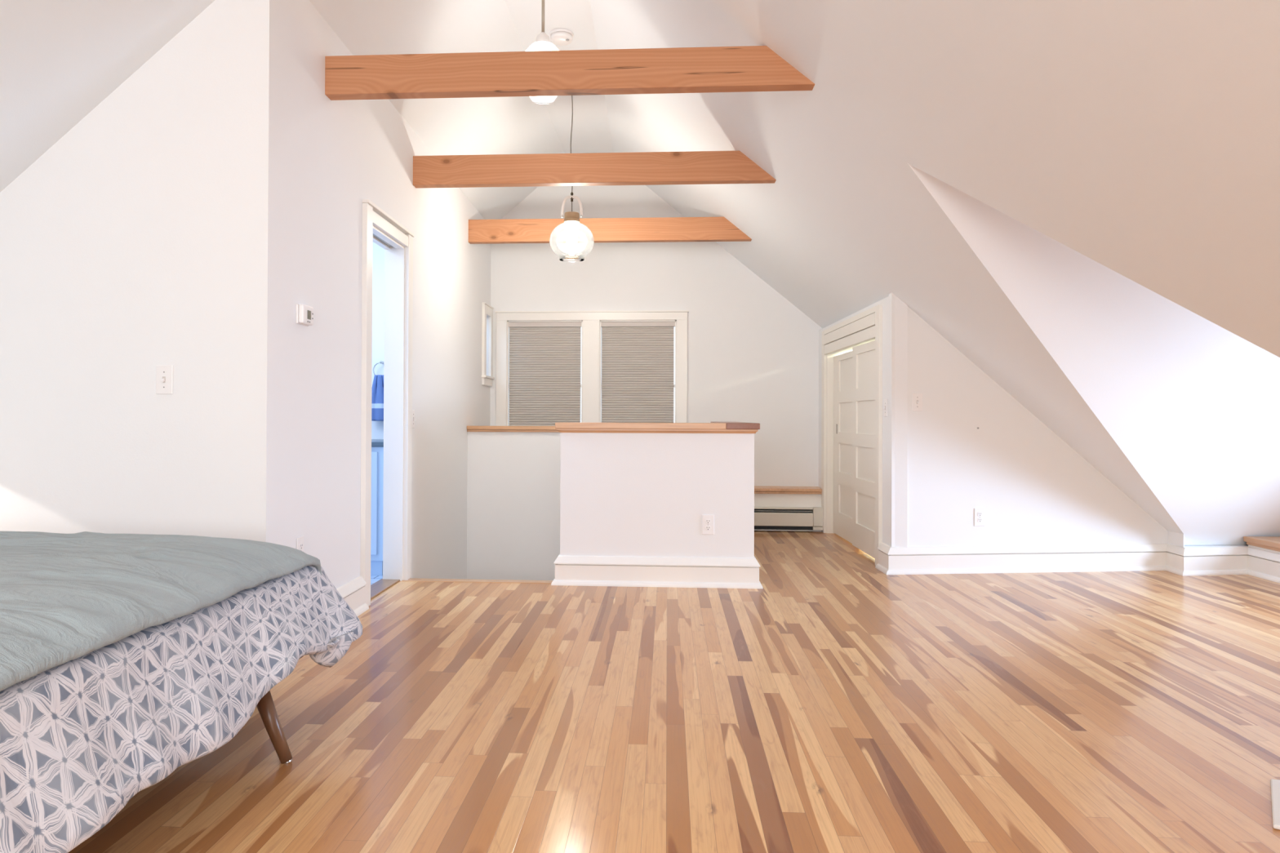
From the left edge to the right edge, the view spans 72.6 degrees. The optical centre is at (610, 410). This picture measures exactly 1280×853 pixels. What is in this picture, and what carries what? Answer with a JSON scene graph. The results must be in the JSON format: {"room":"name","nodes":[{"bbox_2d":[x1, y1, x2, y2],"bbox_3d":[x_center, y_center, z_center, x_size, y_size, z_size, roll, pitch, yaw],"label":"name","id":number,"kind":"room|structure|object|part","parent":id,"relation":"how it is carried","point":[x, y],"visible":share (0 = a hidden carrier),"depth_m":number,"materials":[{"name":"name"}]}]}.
{"room":"attic bedroom","nodes":[
{"label":"attic bedroom","id":0,"kind":"room"},
{"bbox_2d":[0,0,280,544],"bbox_3d":[-2.709,-0.393,3.570,2.725,2.918,0.100,0,0,4],"label":"wall","id":1,"kind":"structure","parent":0,"point":[145,237],"depth_m":3.46,"materials":[{"name":"paint"}]},
{"bbox_2d":[155,364,173,394],"bbox_3d":[-1.770,-0.124,3.446,0.070,0.116,0.022,0,0,4],"label":"light switch","id":2,"kind":"object","parent":1,"relation":"attached to","point":[164,373],"visible":1,"depth_m":3.45,"materials":[{"name":"white plastic"}]},
{"bbox_2d":[371,242,384,439],"bbox_3d":[-2.364,-0.189,5.985,2.100,2.450,4.768,0,0,4],"label":"wall","id":3,"kind":"structure","parent":0,"point":[378,252],"depth_m":6.05,"materials":[{"name":"white paint"}]},
{"bbox_2d":[373,360,383,374],"bbox_3d":[-1.584,-0.283,6.029,0.118,0.122,0.040,0,0,4],"label":"towel ring","id":4,"kind":"object","parent":3,"relation":"attached to","point":[380,362],"visible":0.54,"depth_m":6.01,"materials":[{"name":"silver metal"}]},
{"bbox_2d":[371,374,383,421],"bbox_3d":[-1.587,-0.089,5.985,0.157,0.316,0.037,0,0,4],"label":"hand towel","id":5,"kind":"object","parent":4,"relation":"hanging from","point":[377,389],"visible":0.57,"depth_m":5.98,"materials":[{"name":"fabric"}]},
{"bbox_2d":[277,0,490,588],"bbox_3d":[-1.297,0.959,5.857,0.115,5.560,4.869,0,0,3],"label":"wall","id":6,"kind":"structure","parent":0,"point":[335,155],"depth_m":4.38,"materials":[{"name":"paint"}]},
{"bbox_2d":[296,536,303,551],"bbox_3d":[-1.336,0.603,3.751,0.010,0.118,0.072,0,0,4],"label":"wall outlet","id":7,"kind":"object","parent":6,"relation":"attached to","point":[300,541],"visible":0.46,"depth_m":3.74,"materials":[{"name":"white plastic"}]},
{"bbox_2d":[295,303,313,326],"bbox_3d":[-1.319,-0.414,3.763,0.036,0.084,0.124,0,0,4],"label":"thermostat","id":8,"kind":"object","parent":6,"relation":"attached to","point":[304,313],"visible":1,"depth_m":3.72,"materials":[{"name":"white plastic"}]},
{"bbox_2d":[336,575,368,616],"bbox_3d":[-2.608,0.935,4.034,2.674,0.171,1.156,0,0,4],"label":"baseboard","id":9,"kind":"structure","parent":6,"relation":"attached to","point":[353,592],"depth_m":4.38,"materials":[{"name":"white paint"}]},
{"bbox_2d":[370,578,399,599],"bbox_3d":[-1.358,1.027,4.966,0.120,0.010,0.692,0,0,3],"label":"threshold","id":10,"kind":"object","parent":6,"relation":"attached to","point":[377,588],"depth_m":5.10,"materials":[{"name":"beige wood"}]},
{"bbox_2d":[360,199,414,606],"bbox_3d":[-1.321,-0.035,4.972,0.169,2.134,0.870,0,0,4],"label":"door frame","id":11,"kind":"structure","parent":6,"relation":"in","point":[397,246],"depth_m":5.30,"materials":[{"name":"white paint"}]},
{"bbox_3d":[-1.258,-1.093,4.976,0.035,0.018,0.871,0,0,3],"label":"cap moulding","id":12,"kind":"part","parent":11,"relation":"part of","materials":[{"name":"white paint"}]},
{"bbox_3d":[-1.264,-1.036,4.976,0.023,0.064,0.684,0,0,3],"label":"head casing","id":13,"kind":"part","parent":11,"relation":"part of","materials":[{"name":"white paint"}]},
{"bbox_2d":[412,409,416,428],"bbox_3d":[-1.243,0.051,5.503,0.023,0.116,0.070,0,0,4],"label":"light switch","id":14,"kind":"object","parent":6,"relation":"attached to","point":[413,411],"visible":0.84,"depth_m":5.50,"materials":[{"name":"white plastic"}]},
{"bbox_3d":[-1.250,0.051,5.503,0.006,0.116,0.070,0,0,3],"label":"plate","id":15,"kind":"part","parent":14,"relation":"part of","materials":[{"name":"white plastic"}]},
{"bbox_2d":[481,302,494,386],"bbox_3d":[-1.172,-0.596,7.922,0.164,0.732,0.417,0,0,4],"label":"window","id":16,"kind":"structure","parent":6,"relation":"in","point":[487,310],"depth_m":7.81,"materials":[{"name":"white paint"}]},
{"bbox_3d":[-1.116,-0.956,7.925,0.032,0.011,0.406,0,0,3],"label":"cap moulding","id":17,"kind":"part","parent":16,"relation":"part of","materials":[{"name":"white paint"}]},
{"bbox_3d":[-1.173,-0.305,7.920,0.164,0.020,0.417,0,0,4],"label":"sill","id":18,"kind":"part","parent":16,"relation":"part of","materials":[{"name":"white paint"}]},
{"bbox_2d":[466,431,560,580],"bbox_3d":[-0.101,0.864,7.121,2.149,1.378,0.120,0,0,4],"label":"wall","id":19,"kind":"structure","parent":0,"point":[513,478],"depth_m":7.11,"materials":[{"name":"paint"}]},
{"bbox_2d":[466,429,559,432],"bbox_3d":[-0.094,0.165,7.059,2.167,0.019,0.022,0,0,4],"label":"trim","id":20,"kind":"structure","parent":19,"relation":"attached to","point":[468,430],"depth_m":7.10,"materials":[{"name":"brown wood"}]},
{"bbox_2d":[466,426,656,430],"bbox_3d":[-0.084,0.141,7.126,2.177,0.028,0.180,0,0,4],"label":"trim","id":21,"kind":"structure","parent":19,"relation":"on","point":[468,427],"depth_m":7.08,"materials":[{"name":"brown wood"}]},
{"bbox_2d":[0,0,1279,533],"bbox_3d":[-0.244,-0.788,2.812,7.580,3.144,10.568,0,0,4],"label":"ceiling","id":22,"kind":"structure","parent":0,"point":[1141,138],"depth_m":3.42,"materials":[{"name":"paint"}]},
{"bbox_2d":[525,0,559,104],"bbox_3d":[-0.371,-2.021,4.770,0.230,0.650,0.230,0,0,4],"label":"pendant lamp","id":23,"kind":"object","parent":22,"relation":"hanging from","point":[543,42],"visible":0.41,"depth_m":4.73,"materials":[{"name":"beige glass"}]},
{"bbox_3d":[-0.371,-1.853,4.769,0.230,0.315,0.230,0,0,4],"label":"lamp shade","id":24,"kind":"part","parent":23,"relation":"part of","materials":[{"name":"white glass"}]},
{"bbox_3d":[-0.370,-2.201,4.771,0.017,0.290,0.017,0,0,4],"label":"rod","id":25,"kind":"part","parent":23,"relation":"part of","materials":[{"name":"beige"}]},
{"bbox_2d":[549,28,573,45],"bbox_3d":[-0.305,-2.314,5.409,0.150,0.053,0.150,0,0,4],"label":"smoke detector","id":26,"kind":"object","parent":22,"relation":"attached to","point":[561,37],"visible":1,"depth_m":5.37,"materials":[{"name":"white plastic"}]},
{"bbox_2d":[324,45,814,100],"bbox_3d":[-0.210,-1.548,3.991,2.260,0.179,0.078,0,0,4],"label":"ceiling beam","id":27,"kind":"structure","parent":22,"relation":"attached to","point":[740,68],"depth_m":3.96,"materials":[{"name":"brown wood"}]},
{"bbox_2d":[549,95,594,262],"bbox_3d":[-0.278,-1.708,6.245,0.320,1.252,0.320,0,0,4],"label":"pendant lamp","id":28,"kind":"object","parent":22,"relation":"hanging from","point":[571,218],"visible":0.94,"depth_m":6.27,"materials":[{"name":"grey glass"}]},
{"bbox_3d":[-0.279,-1.221,6.241,0.320,0.277,0.320,0,0,4],"label":"glass globe","id":29,"kind":"part","parent":28,"relation":"part of"},
{"bbox_3d":[-0.281,-1.875,6.246,0.019,0.920,0.007,0,0,4],"label":"cord","id":30,"kind":"part","parent":28,"relation":"part of","materials":[{"name":"grey plastic"}]},
{"bbox_2d":[568,222,574,231],"bbox_3d":[-0.279,-1.319,6.242,0.040,0.070,0.040,0,0,4],"label":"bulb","id":31,"kind":"object","parent":28,"relation":"attached to","point":[571,224],"depth_m":6.22,"materials":[{"name":"white glass"}]},
{"bbox_3d":[-0.279,-1.239,6.241,0.086,0.099,0.086,0,0,4],"label":"bulb","id":32,"kind":"part","parent":28,"relation":"part of","materials":[{"name":"white glass"}]},
{"bbox_2d":[413,150,776,187],"bbox_3d":[-0.121,-1.514,5.461,2.295,0.185,0.078,0,0,4],"label":"ceiling beam","id":33,"kind":"structure","parent":22,"relation":"attached to","point":[687,167],"depth_m":5.43,"materials":[{"name":"brown wood"}]},
{"bbox_2d":[468,216,751,244],"bbox_3d":[-0.022,-1.474,7.108,2.332,0.185,0.078,0,0,4],"label":"ceiling beam","id":34,"kind":"structure","parent":22,"relation":"attached to","point":[651,229],"depth_m":7.07,"materials":[{"name":"brown wood"}]},
{"bbox_2d":[489,185,822,486],"bbox_3d":[0.402,0.687,8.095,3.250,6.150,0.140,0,0,4],"label":"wall","id":35,"kind":"structure","parent":0,"point":[753,355],"depth_m":8.01,"materials":[{"name":"paint"}]},
{"bbox_2d":[495,310,688,426],"bbox_3d":[-0.178,-0.242,8.104,1.795,1.364,0.170,0,0,4],"label":"window","id":36,"kind":"structure","parent":35,"relation":"in","point":[591,328],"depth_m":8.05,"materials":[{"name":"white paint"}]},
{"bbox_2d":[508,321,581,430],"bbox_3d":[-0.613,-0.262,8.127,0.703,1.130,0.042,0,0,4],"label":"window blind","id":37,"kind":"object","parent":36,"relation":"attached to","point":[544,357],"visible":0.81,"depth_m":8.12,"materials":[{"name":"grey fabric"}]},
{"bbox_3d":[-0.611,-0.251,8.158,0.709,1.180,0.120,0,0,4],"label":"sash","id":38,"kind":"part","parent":36,"relation":"part of","materials":[{"name":"grey fabric"}]},
{"bbox_3d":[-0.179,-0.919,8.060,1.795,0.011,0.030,0,0,4],"label":"cap moulding","id":39,"kind":"part","parent":36,"relation":"part of","materials":[{"name":"white paint"}]},
{"bbox_2d":[600,321,675,422],"bbox_3d":[0.252,-0.260,8.070,0.703,1.130,0.042,0,0,4],"label":"window blind","id":40,"kind":"object","parent":36,"relation":"attached to","point":[637,357],"visible":0.78,"depth_m":8.06,"materials":[{"name":"grey fabric"}]},
{"bbox_3d":[0.254,-0.248,8.101,0.709,1.180,0.120,0,0,4],"label":"sash","id":41,"kind":"part","parent":36,"relation":"part of","materials":[{"name":"grey fabric"}]},
{"bbox_2d":[754,493,821,531],"bbox_3d":[1.476,0.900,7.833,0.808,0.329,0.238,0,0,4],"label":"wall box","id":42,"kind":"object","parent":35,"relation":"attached to","point":[760,500],"visible":0.21,"depth_m":7.71,"materials":[{"name":"white paint"}]},
{"bbox_2d":[754,491,822,494],"bbox_3d":[1.467,0.723,7.700,0.808,0.021,0.020,0,0,4],"label":"trim","id":43,"kind":"structure","parent":42,"relation":"attached to","point":[755,492],"depth_m":7.68,"materials":[{"name":"brown wood"}]},
{"bbox_2d":[754,506,822,531],"bbox_3d":[1.468,0.950,7.678,0.793,0.206,0.068,0,0,4],"label":"baseboard heater","id":44,"kind":"object","parent":42,"relation":"attached to","point":[766,518],"visible":0.77,"depth_m":7.65,"materials":[{"name":"white metal"}]},
{"bbox_3d":[1.424,0.857,7.684,0.705,0.016,0.063,0,0,4],"label":"panel","id":45,"kind":"part","parent":44,"relation":"part of","materials":[{"name":"white metal"}]},
{"bbox_3d":[1.424,0.954,7.681,0.705,0.118,0.060,0,0,4],"label":"panel","id":46,"kind":"part","parent":44,"relation":"part of","materials":[{"name":"white metal"}]},
{"bbox_3d":[1.423,1.049,7.683,0.705,0.008,0.059,0,0,4],"label":"rail","id":47,"kind":"part","parent":44,"relation":"part of","materials":[{"name":"silver metal"}]},
{"bbox_2d":[754,485,822,492],"bbox_3d":[1.475,0.699,7.817,0.808,0.026,0.274,0,0,4],"label":"trim","id":48,"kind":"structure","parent":35,"relation":"attached to","point":[757,488],"depth_m":7.69,"materials":[{"name":"brown wood"}]},
{"bbox_2d":[560,432,754,558],"bbox_3d":[0.271,1.935,5.236,1.153,3.610,0.120,0,0,4],"label":"wall","id":49,"kind":"structure","parent":0,"point":[622,494],"depth_m":5.19,"materials":[{"name":"paint"}]},
{"bbox_2d":[555,422,726,429],"bbox_3d":[0.180,0.089,5.256,1.016,0.036,0.180,0,0,4],"label":"trim","id":50,"kind":"structure","parent":49,"relation":"attached to","point":[558,424],"depth_m":5.16,"materials":[{"name":"brown wood"}]},
{"bbox_2d":[551,554,763,588],"bbox_3d":[0.334,0.962,6.144,1.249,0.171,2.021,0,0,4],"label":"baseboard","id":51,"kind":"structure","parent":49,"relation":"attached to","point":[570,571],"depth_m":5.15,"materials":[{"name":"white paint"}]},
{"bbox_2d":[556,428,758,433],"bbox_3d":[0.334,0.127,6.099,1.193,0.024,1.863,0,0,4],"label":"trim","id":52,"kind":"structure","parent":49,"relation":"on","point":[561,430],"depth_m":5.17,"materials":[{"name":"brown wood"}]},
{"bbox_2d":[702,515,714,534],"bbox_3d":[0.577,0.675,5.161,0.072,0.118,0.009,0,0,4],"label":"wall outlet","id":53,"kind":"object","parent":49,"relation":"attached to","point":[708,521],"visible":1,"depth_m":5.16,"materials":[{"name":"white plastic"}]},
{"bbox_2d":[705,519,711,524],"bbox_3d":[0.577,0.656,5.159,0.033,0.027,0.003,0,0,4],"label":"receptacle","id":54,"kind":"object","parent":53,"relation":"attached to","point":[707,521],"depth_m":5.16,"materials":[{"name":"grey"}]},
{"bbox_2d":[705,525,711,530],"bbox_3d":[0.577,0.695,5.158,0.033,0.027,0.003,0,0,4],"label":"receptacle","id":55,"kind":"object","parent":53,"relation":"attached to","point":[707,527],"depth_m":5.16,"materials":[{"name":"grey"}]},
{"bbox_2d":[711,422,759,429],"bbox_3d":[0.841,0.098,6.064,0.197,0.036,1.878,0,0,4],"label":"trim","id":56,"kind":"structure","parent":49,"relation":"attached to","point":[730,425],"depth_m":5.13,"materials":[{"name":"brown wood"}]},
{"bbox_2d":[68,530,1279,852],"bbox_3d":[0.403,1.050,2.772,9.050,0.064,10.800,0,0,4],"label":"floor","id":57,"kind":"structure","parent":0,"point":[840,704],"depth_m":2.84,"materials":[{"name":"brown wood"}]},
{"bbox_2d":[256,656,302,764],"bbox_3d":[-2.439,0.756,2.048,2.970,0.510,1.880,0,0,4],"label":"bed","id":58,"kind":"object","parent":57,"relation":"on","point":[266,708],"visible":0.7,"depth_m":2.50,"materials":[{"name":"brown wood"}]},
{"bbox_2d":[0,565,362,852],"bbox_3d":[-1.878,0.637,2.039,2.002,0.342,2.146,0,0,4],"label":"duvet","id":59,"kind":"object","parent":58,"relation":"on","point":[80,737],"visible":0.62,"depth_m":1.80,"materials":[{"name":"white fabric"}]},
{"bbox_2d":[0,531,321,691],"bbox_3d":[-2.179,0.448,1.826,2.373,0.185,2.152,0,0,4],"label":"quilt","id":60,"kind":"object","parent":59,"relation":"on","point":[64,597],"visible":0.99,"depth_m":2.07,"materials":[{"name":"fabric"}]},
{"bbox_3d":[-0.980,0.904,2.512,0.118,0.225,0.049,0,0,4],"label":"leg","id":61,"kind":"part","parent":58,"relation":"part of","materials":[{"name":"brown wood"}]},
{"bbox_2d":[370,439,383,575],"bbox_3d":[-2.114,0.612,5.750,1.475,0.838,0.648,0,0,4],"label":"bathroom vanity","id":62,"kind":"object","parent":57,"relation":"on","point":[377,445],"visible":0.12,"depth_m":5.42,"materials":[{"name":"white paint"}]},
{"bbox_3d":[-1.776,0.574,5.434,0.650,0.640,0.017,0,0,4],"label":"cabinet door","id":63,"kind":"part","parent":62,"relation":"part of","materials":[{"name":"blue paint"}]},
{"bbox_2d":[371,439,383,446],"bbox_3d":[-2.112,0.208,5.763,1.475,0.029,0.628,0,0,4],"label":"countertop","id":64,"kind":"structure","parent":62,"relation":"on","point":[375,442],"depth_m":5.41,"materials":[{"name":"blue stone"}]},
{"bbox_2d":[401,577,552,583],"bbox_3d":[-0.795,1.057,5.300,0.952,0.049,0.080,0,0,4],"label":"trim","id":65,"kind":"structure","parent":57,"relation":"on","point":[410,579],"depth_m":5.29,"materials":[{"name":"brown wood"}]},
{"bbox_2d":[1270,779,1279,830],"bbox_3d":[1.880,1.017,2.209,0.354,0.011,0.455,0,-1,33],"label":"floor mat","id":66,"kind":"object","parent":57,"relation":"on","point":[1274,784],"visible":1,"depth_m":2.25,"materials":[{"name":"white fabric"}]},
{"bbox_2d":[818,295,907,547],"bbox_3d":[1.905,0.183,6.806,0.100,1.850,2.369,0,0,2],"label":"door frame","id":67,"kind":"structure","parent":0,"point":[901,308],"depth_m":5.63,"materials":[{"name":"paint"}]},
{"bbox_2d":[821,304,882,565],"bbox_3d":[1.889,0.174,6.759,0.134,1.768,1.847,0,0,2],"label":"door","id":68,"kind":"structure","parent":67,"relation":"in","point":[851,388],"depth_m":6.67,"materials":[{"name":"white paint"}]},
{"bbox_3d":[1.934,0.288,7.118,0.034,1.525,0.883,0,0,2],"label":"sliding door","id":69,"kind":"part","parent":68,"relation":"part of","materials":[{"name":"white paint"}]},
{"bbox_3d":[1.933,0.273,7.077,0.010,1.455,0.551,0,0,2],"label":"panel","id":70,"kind":"part","parent":68,"relation":"part of","materials":[{"name":"white paint"}]},
{"bbox_3d":[1.845,-0.538,6.763,0.022,0.080,1.655,0,0,2],"label":"head casing","id":71,"kind":"part","parent":68,"relation":"part of","materials":[{"name":"white paint"}]},
{"bbox_3d":[1.867,0.269,6.327,0.034,1.522,0.776,0,0,2],"label":"sliding door","id":72,"kind":"part","parent":68,"relation":"part of","materials":[{"name":"white paint"}]},
{"bbox_3d":[1.867,0.254,6.325,0.010,1.452,0.561,0,0,2],"label":"panel","id":73,"kind":"part","parent":68,"relation":"part of","materials":[{"name":"white paint"}]},
{"bbox_2d":[882,399,887,416],"bbox_3d":[1.809,-0.020,5.755,0.023,0.116,0.070,0,0,4],"label":"light switch","id":74,"kind":"object","parent":67,"relation":"attached to","point":[885,408],"visible":1,"depth_m":5.75,"materials":[{"name":"white plastic"}]},
{"bbox_3d":[1.817,-0.020,5.754,0.006,0.116,0.070,0,0,2],"label":"plate","id":75,"kind":"part","parent":74,"relation":"part of","materials":[{"name":"white plastic"}]},
{"bbox_2d":[888,292,1168,546],"bbox_3d":[2.804,0.166,5.765,1.997,1.876,0.079,0,0,-6],"label":"wall","id":76,"kind":"structure","parent":0,"point":[1033,488],"depth_m":5.69,"materials":[{"name":"paint"}]},
{"bbox_2d":[911,393,922,411],"bbox_3d":[1.986,-0.057,5.632,0.070,0.116,0.022,0,0,-6],"label":"light switch","id":77,"kind":"object","parent":76,"relation":"attached to","point":[917,398],"visible":1,"depth_m":5.64,"materials":[{"name":"white plastic"}]},
{"bbox_2d":[973,507,984,526],"bbox_3d":[2.405,0.693,5.676,0.072,0.118,0.009,0,0,-6],"label":"wall outlet","id":78,"kind":"object","parent":76,"relation":"attached to","point":[979,512],"visible":1,"depth_m":5.67,"materials":[{"name":"white plastic"}]},
{"bbox_2d":[907,163,1279,546],"bbox_3d":[3.129,-0.028,4.250,3.551,2.143,3.724,0,0,4],"label":"wall","id":79,"kind":"structure","parent":0,"point":[1193,404],"depth_m":4.80,"materials":[{"name":"paint"}]},
{"bbox_2d":[875,542,1279,583],"bbox_3d":[2.864,0.956,4.150,2.400,0.171,3.431,0,0,4],"label":"baseboard","id":80,"kind":"structure","parent":79,"relation":"attached to","point":[1184,562],"depth_m":5.65,"materials":[{"name":"white paint"}]},
{"bbox_2d":[1243,536,1279,551],"bbox_3d":[4.457,0.825,3.992,0.860,0.033,3.361,0,0,4],"label":"trim","id":81,"kind":"structure","parent":79,"relation":"attached to","point":[1269,541],"depth_m":5.56,"materials":[{"name":"brown wood"}]},
{"bbox_2d":[1248,545,1279,553],"bbox_3d":[4.088,0.944,4.015,0.060,0.204,3.360,0,0,4],"label":"wall ledge","id":82,"kind":"object","parent":79,"relation":"attached to","point":[1251,546],"visible":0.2,"depth_m":5.54,"materials":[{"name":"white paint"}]},
{"bbox_2d":[1168,531,1183,547],"bbox_3d":[3.757,0.926,5.733,0.084,0.262,0.195,0,0,4],"label":"wall","id":83,"kind":"structure","parent":0,"point":[1174,538],"depth_m":5.72,"materials":[{"name":"paint"}]},
{"bbox_2d":[1183,545,1248,547],"bbox_3d":[3.944,0.972,5.690,0.488,0.172,0.071,0,0,-8],"label":"wall","id":84,"kind":"structure","parent":0,"point":[1208,546],"depth_m":5.68,"materials":[{"name":"paint"}]}
]}

